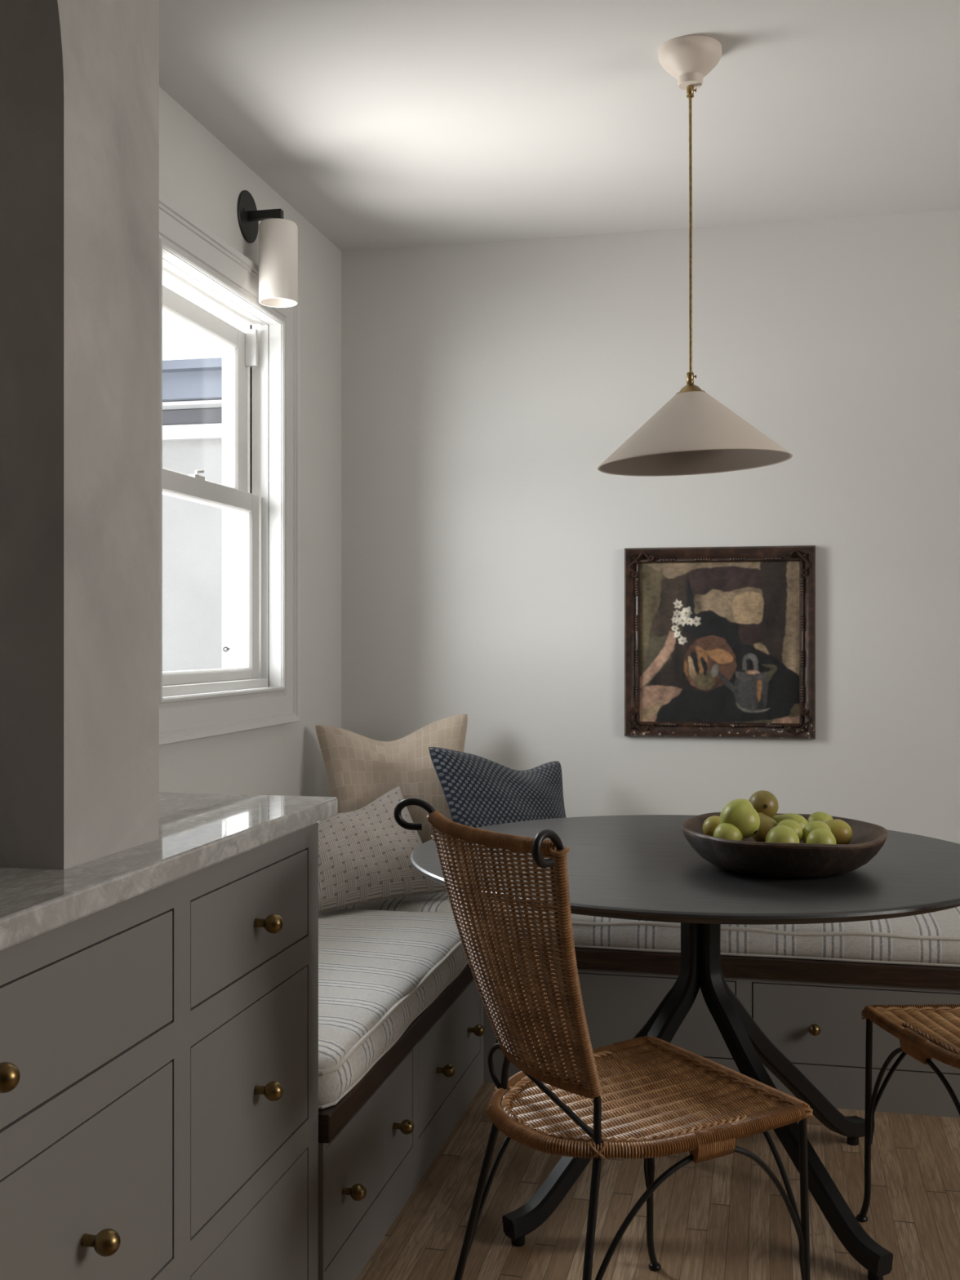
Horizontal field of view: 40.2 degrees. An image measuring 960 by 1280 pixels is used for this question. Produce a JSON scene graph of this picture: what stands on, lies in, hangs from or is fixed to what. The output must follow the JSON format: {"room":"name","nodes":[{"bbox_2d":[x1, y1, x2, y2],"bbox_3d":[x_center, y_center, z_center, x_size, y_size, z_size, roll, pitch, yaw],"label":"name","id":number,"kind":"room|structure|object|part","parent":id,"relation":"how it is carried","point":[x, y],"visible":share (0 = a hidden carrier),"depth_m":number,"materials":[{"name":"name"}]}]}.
{"room":"dining room","nodes":[
{"label":"dining room","id":0,"kind":"room"},
{"bbox_2d":[0,0,159,869],"bbox_3d":[-0.763,-0.497,0.736,0.125,1.554,2.307,0,0,12],"label":"wall partition","id":1,"kind":"structure","parent":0,"point":[79,79],"depth_m":1.63,"materials":[{"name":"paint"}]},
{"bbox_2d":[159,86,341,796],"bbox_3d":[-1.159,-0.037,1.485,0.160,2.474,5.800,0,0,12],"label":"wall","id":2,"kind":"structure","parent":0,"point":[199,175],"depth_m":3.81,"materials":[{"name":"paint"}]},
{"bbox_2d":[159,193,300,745],"bbox_3d":[-0.730,-0.385,3.384,0.204,1.245,0.974,0,0,12],"label":"window","id":3,"kind":"structure","parent":2,"relation":"in","point":[197,704],"depth_m":3.69,"materials":[{"name":"paint"}]},
{"bbox_3d":[-0.762,-0.625,3.393,0.034,0.500,0.750,0,0,12],"label":"sash","id":4,"kind":"part","parent":3,"relation":"part of","materials":[{"name":"paint"}]},
{"bbox_3d":[-0.728,-0.151,3.385,0.034,0.523,0.750,0,0,12],"label":"sash","id":5,"kind":"part","parent":3,"relation":"part of","materials":[{"name":"paint"}]},
{"bbox_3d":[-0.746,0.125,3.386,0.124,0.030,0.760,0,0,12],"label":"sill","id":6,"kind":"part","parent":3,"relation":"part of","materials":[{"name":"paint"}]},
{"bbox_3d":[-0.822,-0.383,3.408,0.014,1.225,0.950,0,0,12],"label":"casing","id":7,"kind":"part","parent":3,"relation":"part of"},
{"bbox_2d":[236,190,297,307],"bbox_3d":[-0.557,-1.053,3.508,0.140,0.304,0.136,0,0,12],"label":"wall sconce","id":8,"kind":"object","parent":2,"relation":"attached to","point":[277,235],"visible":1,"depth_m":3.47,"materials":[{"name":"white metal"}]},
{"bbox_3d":[-0.622,-1.137,3.522,0.008,0.136,0.136,0,0,12],"label":"wall plate","id":9,"kind":"part","parent":8,"relation":"part of","materials":[{"name":"brown metal"}]},
{"bbox_3d":[-0.575,-1.131,3.512,0.095,0.037,0.022,0,0,12],"label":"arm","id":10,"kind":"part","parent":8,"relation":"part of","materials":[{"name":"brown metal"}]},
{"bbox_3d":[-0.539,-1.008,3.504,0.103,0.213,0.103,0,0,12],"label":"lamp shade","id":11,"kind":"part","parent":8,"relation":"part of","materials":[{"name":"white ceramic"}]},
{"bbox_2d":[159,0,959,251],"bbox_3d":[0.761,-1.324,1.061,4.572,0.100,6.200,0,0,12],"label":"ceiling","id":12,"kind":"structure","parent":0,"point":[383,124],"depth_m":3.16,"materials":[{"name":"paint"}]},
{"bbox_2d":[597,35,792,475],"bbox_3d":[0.461,-0.822,2.827,0.415,0.903,0.415,0,0,12],"label":"pendant lamp","id":13,"kind":"object","parent":12,"relation":"hanging from","point":[693,433],"visible":1,"depth_m":2.78,"materials":[{"name":"painted metal"},{"name":"aged brass"}]},
{"bbox_3d":[0.454,-0.875,2.827,0.007,0.599,0.006,0,0,12],"label":"rod","id":14,"kind":"part","parent":13,"relation":"part of","materials":[{"name":"gold metal"}]},
{"bbox_3d":[0.461,-0.452,2.827,0.415,0.162,0.415,0,0,12],"label":"lamp shade","id":15,"kind":"part","parent":13,"relation":"part of","materials":[{"name":"beige metal"}]},
{"bbox_2d":[341,209,959,844],"bbox_3d":[1.501,-0.037,3.944,4.292,2.474,0.150,0,0,12],"label":"wall","id":16,"kind":"structure","parent":0,"point":[486,387],"depth_m":4.10,"materials":[{"name":"paint"}]},
{"bbox_2d":[624,545,815,739],"bbox_3d":[0.731,0.007,4.019,0.577,0.586,0.028,0,0,12],"label":"framed painting","id":17,"kind":"object","parent":16,"relation":"attached to","point":[720,642],"visible":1,"depth_m":4.02,"materials":[{"name":"wood"}]},
{"bbox_2d":[355,1082,959,1279],"bbox_3d":[0.761,1.230,1.061,4.572,0.060,6.200,0,0,12],"label":"floor","id":18,"kind":"structure","parent":0,"point":[722,1218],"depth_m":2.74,"materials":[{"name":"brown wood"}]},
{"bbox_2d":[0,877,182,1279],"bbox_3d":[-0.753,0.757,1.355,0.613,0.886,0.922,0,0,12],"label":"base cabinet","id":19,"kind":"object","parent":18,"relation":"on","point":[91,1005],"visible":1,"depth_m":1.52,"materials":[{"name":"paint"}]},
{"bbox_3d":[-0.475,0.431,1.293,0.043,0.029,0.029,0,0,12],"label":"knob","id":20,"kind":"part","parent":19,"relation":"part of","materials":[{"name":"gold metal"}]},
{"bbox_3d":[-0.507,0.681,1.300,0.022,0.257,0.866,0,0,12],"label":"drawer","id":21,"kind":"part","parent":19,"relation":"part of","materials":[{"name":"paint"}]},
{"bbox_3d":[-0.507,0.427,1.300,0.022,0.144,0.866,0,0,12],"label":"drawer","id":22,"kind":"part","parent":19,"relation":"part of","materials":[{"name":"paint"}]},
{"bbox_3d":[-0.431,0.685,1.493,0.043,0.029,0.029,0,0,12],"label":"knob","id":23,"kind":"part","parent":19,"relation":"part of","materials":[{"name":"gold metal"}]},
{"bbox_2d":[0,791,337,951],"bbox_3d":[-0.860,0.296,1.026,0.617,0.033,2.832,0,0,12],"label":"countertop","id":24,"kind":"structure","parent":19,"relation":"on","point":[197,832],"depth_m":1.72,"materials":[{"name":"stone"}]},
{"bbox_2d":[182,822,318,1279],"bbox_3d":[-0.605,0.757,2.071,0.633,0.886,0.540,0,0,12],"label":"base cabinet","id":25,"kind":"object","parent":18,"relation":"on","point":[251,917],"visible":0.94,"depth_m":1.99,"materials":[{"name":"paint"}]},
{"bbox_3d":[-0.352,0.988,2.001,0.022,0.249,0.458,0,0,12],"label":"drawer","id":26,"kind":"part","parent":25,"relation":"part of","materials":[{"name":"paint"}]},
{"bbox_3d":[-0.352,0.681,2.001,0.022,0.257,0.458,0,0,12],"label":"drawer","id":27,"kind":"part","parent":25,"relation":"part of","materials":[{"name":"paint"}]},
{"bbox_3d":[-0.352,0.427,2.001,0.022,0.144,0.458,0,0,12],"label":"drawer","id":28,"kind":"part","parent":25,"relation":"part of","materials":[{"name":"paint"}]},
{"bbox_3d":[-0.320,0.685,1.994,0.043,0.029,0.029,0,0,12],"label":"knob","id":29,"kind":"part","parent":25,"relation":"part of","materials":[{"name":"gold metal"}]},
{"bbox_3d":[-0.320,0.431,1.994,0.043,0.029,0.029,0,0,12],"label":"knob","id":30,"kind":"part","parent":25,"relation":"part of","materials":[{"name":"gold metal"}]},
{"bbox_2d":[318,962,484,1279],"bbox_3d":[-0.408,1.012,2.978,0.653,0.375,1.308,0,0,12],"label":"storage bench","id":31,"kind":"object","parent":18,"relation":"on","point":[379,1141],"visible":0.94,"depth_m":2.69,"materials":[{"name":"paint"}]},
{"bbox_3d":[-0.228,1.002,2.380,0.043,0.029,0.029,0,0,12],"label":"knob","id":32,"kind":"part","parent":31,"relation":"part of","materials":[{"name":"gold metal"}]},
{"bbox_3d":[-0.219,0.995,2.570,0.022,0.208,0.574,0,0,12],"label":"drawer","id":33,"kind":"part","parent":31,"relation":"part of","materials":[{"name":"paint"}]},
{"bbox_2d":[318,908,468,1109],"bbox_3d":[-0.421,0.773,2.974,0.635,0.101,1.291,0,0,12],"label":"seat cushion","id":34,"kind":"object","parent":31,"relation":"on","point":[379,971],"visible":0.43,"depth_m":2.87,"materials":[{"name":"fabric"}]},
{"bbox_2d":[318,786,446,913],"bbox_3d":[-0.320,0.572,3.634,0.434,0.300,0.206,0,0,-38],"label":"throw pillow","id":35,"kind":"object","parent":34,"relation":"on","point":[364,855],"visible":0.67,"depth_m":3.57,"materials":[{"name":"beige fabric"}]},
{"bbox_3d":[-0.157,1.002,2.700,0.043,0.029,0.029,0,0,12],"label":"knob","id":36,"kind":"part","parent":31,"relation":"part of","materials":[{"name":"gold metal"}]},
{"bbox_3d":[-0.079,1.002,3.051,0.043,0.029,0.029,0,0,12],"label":"knob","id":37,"kind":"part","parent":31,"relation":"part of","materials":[{"name":"gold metal"}]},
{"bbox_3d":[-0.078,0.995,3.209,0.022,0.208,0.626,0,0,12],"label":"drawer","id":38,"kind":"part","parent":31,"relation":"part of","materials":[{"name":"paint"}]},
{"bbox_3d":[-0.009,1.002,3.366,0.043,0.029,0.029,0,0,12],"label":"knob","id":39,"kind":"part","parent":31,"relation":"part of","materials":[{"name":"gold metal"}]},
{"bbox_2d":[393,797,813,1279],"bbox_3d":[0.207,0.732,2.161,0.608,0.936,0.461,0,0,-33],"label":"rattan chair","id":40,"kind":"object","parent":18,"relation":"on","point":[648,1098],"visible":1,"depth_m":2.04,"materials":[{"name":"wicker"}]},
{"bbox_3d":[-0.046,0.512,2.194,0.197,0.496,0.020,0,0,-2],"label":"post","id":41,"kind":"part","parent":40,"relation":"part of","materials":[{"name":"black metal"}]},
{"bbox_3d":[-0.016,0.981,2.206,0.126,0.438,0.024,0,0,4],"label":"leg","id":42,"kind":"part","parent":40,"relation":"part of","materials":[{"name":"black metal"}]},
{"bbox_3d":[0.043,0.488,2.044,0.152,0.383,0.380,0,0,-29],"label":"panel","id":43,"kind":"part","parent":40,"relation":"part of","materials":[{"name":"wicker"}]},
{"bbox_3d":[0.126,0.512,1.890,0.020,0.496,0.197,0,0,33],"label":"post","id":44,"kind":"part","parent":40,"relation":"part of","materials":[{"name":"brown wicker"}]},
{"bbox_3d":[0.150,0.981,1.909,0.024,0.438,0.127,0,0,27],"label":"leg","id":45,"kind":"part","parent":40,"relation":"part of","materials":[{"name":"black metal"}]},
{"bbox_3d":[0.231,0.765,2.188,0.453,0.020,0.425,0,0,-29],"label":"seat","id":46,"kind":"part","parent":40,"relation":"part of","materials":[{"name":"wicker"}]},
{"bbox_3d":[0.330,0.982,2.495,0.024,0.436,0.042,0,0,27],"label":"leg","id":47,"kind":"part","parent":40,"relation":"part of","materials":[{"name":"black metal"}]},
{"bbox_3d":[0.539,0.982,2.123,0.047,0.436,0.024,0,0,4],"label":"leg","id":48,"kind":"part","parent":40,"relation":"part of","materials":[{"name":"black metal"}]},
{"bbox_2d":[409,814,959,1279],"bbox_3d":[0.482,0.833,2.865,1.268,0.735,1.268,0,0,12],"label":"pedestal table","id":49,"kind":"object","parent":18,"relation":"on","point":[633,867],"visible":0.8,"depth_m":2.63,"materials":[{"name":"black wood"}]},
{"bbox_3d":[0.265,0.838,2.727,0.380,0.691,0.380,0,0,12],"label":"leg","id":50,"kind":"part","parent":49,"relation":"part of","materials":[{"name":"black metal"}]},
{"bbox_3d":[0.345,0.838,3.081,0.041,0.691,0.504,0,0,-33],"label":"leg","id":51,"kind":"part","parent":49,"relation":"part of","materials":[{"name":"black metal"}]},
{"bbox_2d":[681,812,888,877],"bbox_3d":[0.620,0.421,2.681,0.410,0.089,0.442,0,0,12],"label":"fruit bowl","id":52,"kind":"object","parent":49,"relation":"on","point":[748,855],"visible":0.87,"depth_m":2.52,"materials":[{"name":"brown wood"}]},
{"bbox_2d":[702,815,719,835],"bbox_3d":[0.492,0.393,2.737,0.053,0.053,0.068,0,0,12],"label":"pear","id":53,"kind":"object","parent":52,"relation":"in","point":[710,824],"visible":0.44,"depth_m":2.71,"materials":[{"name":"food"}]},
{"bbox_2d":[713,822,742,840],"bbox_3d":[0.497,0.393,2.628,0.058,0.058,0.076,0,0,12],"label":"pear","id":54,"kind":"object","parent":52,"relation":"in","point":[724,830],"visible":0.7,"depth_m":2.60,"materials":[{"name":"green food"}]},
{"bbox_2d":[720,799,759,838],"bbox_3d":[0.523,0.359,2.641,0.080,0.079,0.078,0,0,12],"label":"pear","id":55,"kind":"object","parent":54,"relation":"on","point":[740,813],"visible":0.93,"depth_m":2.61,"materials":[{"name":"green food"}]},
{"bbox_2d":[751,812,777,842],"bbox_3d":[0.585,0.388,2.691,0.058,0.064,0.059,0,0,12],"label":"pear","id":56,"kind":"object","parent":52,"relation":"in","point":[766,823],"visible":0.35,"depth_m":2.67,"materials":[{"name":"food"}]},
{"bbox_2d":[748,790,778,817],"bbox_3d":[0.595,0.347,2.748,0.063,0.063,0.069,0,0,41],"label":"pear","id":57,"kind":"object","parent":56,"relation":"on","point":[764,802],"visible":0.85,"depth_m":2.72,"materials":[{"name":"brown food"}]},
{"bbox_2d":[764,825,799,843],"bbox_3d":[0.596,0.397,2.584,0.066,0.066,0.085,0,0,12],"label":"pear","id":58,"kind":"object","parent":52,"relation":"in","point":[779,833],"visible":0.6,"depth_m":2.56,"materials":[{"name":"green food"}]},
{"bbox_2d":[776,819,803,842],"bbox_3d":[0.628,0.392,2.667,0.056,0.055,0.069,0,0,12],"label":"pear","id":59,"kind":"object","parent":52,"relation":"in","point":[793,824],"visible":0.39,"depth_m":2.64,"materials":[{"name":"green food"}]},
{"bbox_2d":[772,813,808,840],"bbox_3d":[0.652,0.395,2.763,0.082,0.059,0.059,0,0,12],"label":"pear","id":60,"kind":"object","parent":52,"relation":"in","point":[799,819],"visible":0.22,"depth_m":2.75,"materials":[{"name":"green food"}]},
{"bbox_2d":[802,820,831,843],"bbox_3d":[0.685,0.397,2.668,0.060,0.060,0.076,0,0,12],"label":"pear","id":61,"kind":"object","parent":52,"relation":"in","point":[809,827],"visible":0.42,"depth_m":2.65,"materials":[{"name":"green food"}]},
{"bbox_2d":[807,811,832,822],"bbox_3d":[0.738,0.397,2.830,0.067,0.053,0.054,0,0,12],"label":"pear","id":62,"kind":"object","parent":52,"relation":"in","point":[819,815],"visible":0.27,"depth_m":2.82,"materials":[{"name":"green food"}]},
{"bbox_2d":[806,828,835,844],"bbox_3d":[0.678,0.403,2.609,0.058,0.058,0.076,0,0,12],"label":"pear","id":63,"kind":"object","parent":52,"relation":"in","point":[817,836],"visible":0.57,"depth_m":2.58,"materials":[{"name":"green food"}]},
{"bbox_2d":[823,819,852,844],"bbox_3d":[0.735,0.402,2.722,0.075,0.059,0.059,0,0,12],"label":"pear","id":64,"kind":"object","parent":52,"relation":"in","point":[842,830],"visible":0.54,"depth_m":2.70,"materials":[{"name":"food"}]},
{"bbox_3d":[0.698,0.838,3.003,0.504,0.691,0.041,0,0,-33],"label":"leg","id":65,"kind":"part","parent":49,"relation":"part of","materials":[{"name":"black metal"}]},
{"bbox_3d":[0.621,0.838,2.648,0.381,0.691,0.380,0,0,12],"label":"leg","id":66,"kind":"part","parent":49,"relation":"part of","materials":[{"name":"black metal"}]},
{"bbox_2d":[484,944,959,1117],"bbox_3d":[0.926,1.012,3.650,2.968,0.375,0.663,0,0,12],"label":"storage bench","id":67,"kind":"object","parent":18,"relation":"on","point":[811,1010],"visible":0.23,"depth_m":3.37,"materials":[{"name":"paint"}]},
{"bbox_2d":[341,884,452,912],"bbox_3d":[-0.185,0.774,3.696,0.304,0.099,0.384,0,0,12],"label":"seat cushion","id":68,"kind":"object","parent":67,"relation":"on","point":[439,902],"depth_m":3.65,"materials":[{"name":"fabric"}]},
{"bbox_2d":[315,713,467,843],"bbox_3d":[-0.239,0.460,3.892,0.472,0.465,0.236,0,0,-15],"label":"throw pillow","id":69,"kind":"object","parent":68,"relation":"on","point":[360,770],"visible":0.46,"depth_m":3.86,"materials":[{"name":"beige fabric"}]},
{"bbox_2d":[428,746,566,827],"bbox_3d":[0.090,0.504,3.772,0.469,0.404,0.194,0,0,-34],"label":"throw pillow","id":70,"kind":"object","parent":68,"relation":"on","point":[478,791],"visible":0.55,"depth_m":3.71,"materials":[{"name":"blue fabric"}]},
{"bbox_3d":[0.358,0.991,3.492,0.632,0.199,0.022,0,0,12],"label":"drawer","id":71,"kind":"part","parent":67,"relation":"part of","materials":[{"name":"paint"}]},
{"bbox_2d":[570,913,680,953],"bbox_3d":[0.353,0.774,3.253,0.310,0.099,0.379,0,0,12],"label":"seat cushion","id":72,"kind":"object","parent":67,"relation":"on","point":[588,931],"depth_m":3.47,"materials":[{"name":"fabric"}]},
{"bbox_3d":[0.855,0.994,3.349,0.029,0.029,0.043,0,0,12],"label":"knob","id":73,"kind":"part","parent":67,"relation":"part of","materials":[{"name":"gold metal"}]},
{"bbox_2d":[720,906,959,967],"bbox_3d":[0.924,0.774,3.292,0.625,0.099,0.701,0,0,12],"label":"seat cushion","id":74,"kind":"object","parent":67,"relation":"on","point":[931,939],"depth_m":3.36,"materials":[{"name":"fabric"}]},
{"bbox_3d":[1.020,0.991,3.346,0.632,0.199,0.022,0,0,12],"label":"drawer","id":75,"kind":"part","parent":67,"relation":"part of","materials":[{"name":"paint"}]},
{"bbox_2d":[855,1004,959,1222],"bbox_3d":[1.028,0.732,2.436,0.461,0.936,0.608,0,0,-4],"label":"rattan chair","id":76,"kind":"object","parent":18,"relation":"on","point":[925,1033],"visible":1,"depth_m":2.63,"materials":[{"name":"wicker"}]},
{"bbox_3d":[0.795,0.982,2.705,0.024,0.436,0.042,0,0,-34],"label":"leg","id":77,"kind":"part","parent":76,"relation":"part of","materials":[{"name":"black metal"}]},
{"bbox_3d":[1.016,0.765,2.470,0.425,0.020,0.453,0,0,-1],"label":"seat","id":78,"kind":"part","parent":76,"relation":"part of","materials":[{"name":"wicker"}]},
{"label":"outside","id":79,"kind":"structure","parent":0,"visible":0},
{"bbox_2d":[162,357,222,671],"bbox_3d":[-4.264,0.325,8.737,10.300,3.750,1.780,0,0,12],"label":"building","id":80,"kind":"structure","parent":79,"point":[192,388],"depth_m":7.52,"materials":[{"name":"paint"}]}
]}

